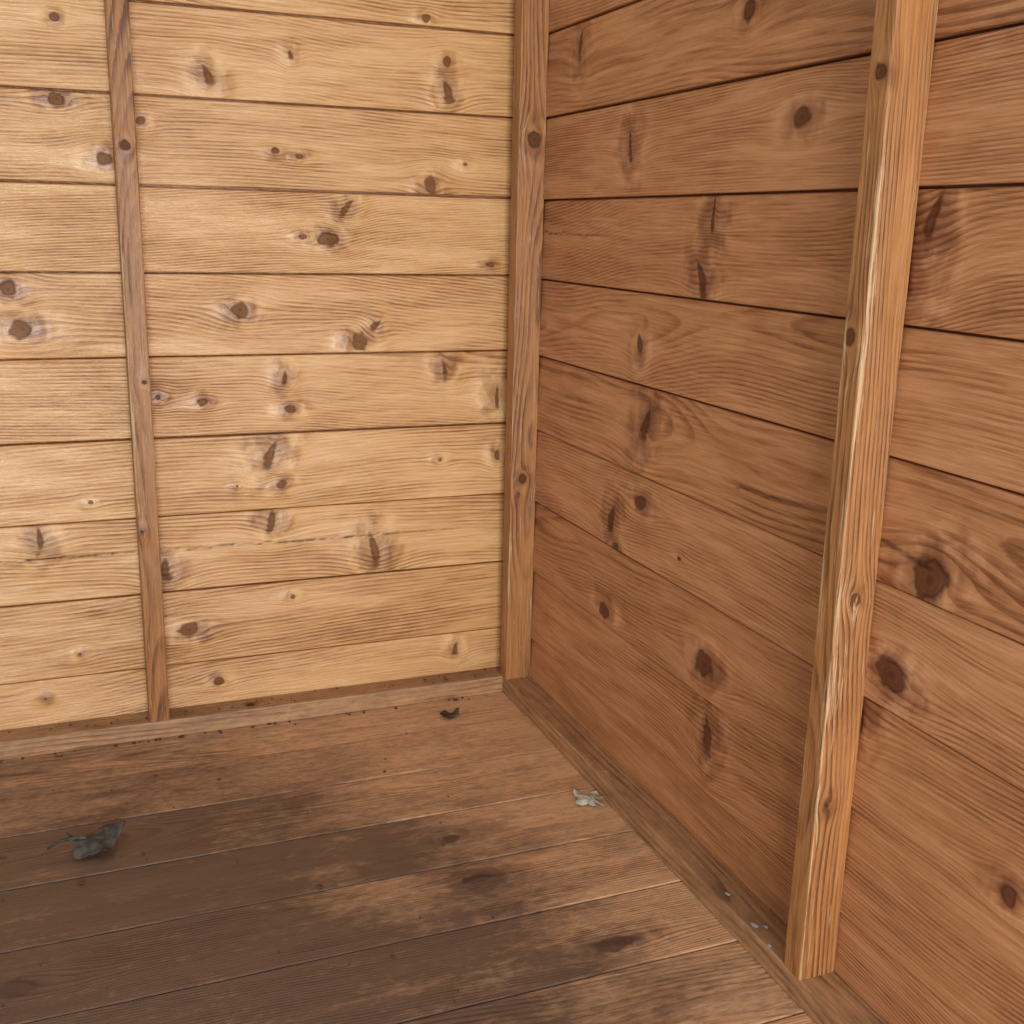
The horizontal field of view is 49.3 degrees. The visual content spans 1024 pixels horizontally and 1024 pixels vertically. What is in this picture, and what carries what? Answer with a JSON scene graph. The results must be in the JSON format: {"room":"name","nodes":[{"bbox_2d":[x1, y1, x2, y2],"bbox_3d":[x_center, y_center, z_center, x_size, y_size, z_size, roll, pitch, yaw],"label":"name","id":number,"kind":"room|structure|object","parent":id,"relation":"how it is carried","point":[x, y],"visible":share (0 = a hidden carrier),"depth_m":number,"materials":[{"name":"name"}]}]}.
{"room":"wooden shed interior","nodes":[
{"label":"wooden shed interior","id":0,"kind":"room"},
{"bbox_2d":[0,0,514,730],"bbox_3d":[-0.643,-0.375,1.468,1.470,1.495,0.024,-4,15,-21],"label":"wall","id":1,"kind":"structure","parent":0,"point":[325,185],"depth_m":1.61,"materials":[{"name":"brown wood"}]},
{"bbox_2d":[0,667,502,759],"bbox_3d":[-0.677,0.328,1.606,1.406,0.028,0.044,-4,15,-21],"label":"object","id":2,"kind":"structure","parent":1,"relation":"attached to","point":[35,740],"depth_m":1.70,"materials":[{"name":"brown wood"}]},
{"bbox_2d":[104,0,169,721],"bbox_3d":[-0.509,-0.399,1.482,0.028,1.449,0.044,-4,15,-21],"label":"stud","id":3,"kind":"object","parent":2,"relation":"on","point":[116,12],"visible":1,"depth_m":1.51,"materials":[{"name":"brown wood"}]},
{"bbox_2d":[0,691,814,1023],"bbox_3d":[-0.325,0.566,0.805,1.450,0.024,2.056,-4,15,-21],"label":"floor","id":4,"kind":"structure","parent":0,"point":[595,927],"depth_m":1.28,"materials":[{"name":"brown wood"}]},
{"bbox_2d":[47,820,125,858],"bbox_3d":[-0.513,0.396,1.352,0.075,0.027,0.060,3,14,7],"label":"dead leaf","id":5,"kind":"object","parent":4,"relation":"on","point":[105,837],"visible":1,"depth_m":1.34,"materials":[{"name":"grey plant"}]},
{"bbox_2d":[1,669,708,1005],"bbox_3d":[-0.306,0.405,1.333,0.890,0.030,0.831,-4,15,-21],"label":"crumbs","id":6,"kind":"object","parent":4,"relation":"on","point":[456,699],"visible":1,"depth_m":1.62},
{"bbox_2d":[440,707,458,718],"bbox_3d":[-0.097,0.314,1.745,0.032,0.011,0.022,-4,15,-21],"label":"dead leaf","id":7,"kind":"object","parent":4,"relation":"on","point":[444,713],"visible":1,"depth_m":1.75,"materials":[{"name":"plant"}]},
{"bbox_2d":[573,788,603,805],"bbox_3d":[0.103,0.383,1.497,0.040,0.010,0.044,0,14,-5],"label":"dead leaf","id":8,"kind":"object","parent":4,"relation":"on","point":[590,798],"visible":1,"depth_m":1.49,"materials":[{"name":"beige plant"}]},
{"bbox_2d":[529,0,1023,1023],"bbox_3d":[0.383,-0.197,0.867,0.024,1.496,1.900,-4,15,-21],"label":"wall","id":9,"kind":"structure","parent":0,"point":[703,157],"depth_m":1.14,"materials":[{"name":"brown wood"}]},
{"bbox_2d":[494,666,886,1023],"bbox_3d":[0.338,0.498,1.033,0.044,0.028,1.900,-4,15,-21],"label":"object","id":10,"kind":"structure","parent":9,"relation":"attached to","point":[825,998],"depth_m":1.32,"materials":[{"name":"brown wood"}]},
{"bbox_2d":[500,0,549,678],"bbox_3d":[0.022,-0.433,1.665,0.043,1.449,0.029,-4,15,-21],"label":"stud","id":11,"kind":"object","parent":10,"relation":"on","point":[531,33],"visible":1,"depth_m":1.69,"materials":[{"name":"brown wood"}]},
{"bbox_2d":[605,771,771,946],"bbox_3d":[0.200,0.401,1.340,0.019,0.001,0.405,-4,15,-21],"label":"paint splashes","id":12,"kind":"object","parent":10,"relation":"on","point":[726,893],"visible":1,"depth_m":1.19,"materials":[{"name":"white paint"}]},
{"bbox_2d":[784,0,938,979],"bbox_3d":[0.316,-0.243,0.946,0.044,1.449,0.027,-4,15,-21],"label":"stud","id":13,"kind":"object","parent":10,"relation":"on","point":[903,39],"visible":1,"depth_m":0.98,"materials":[{"name":"brown wood"}]}
]}

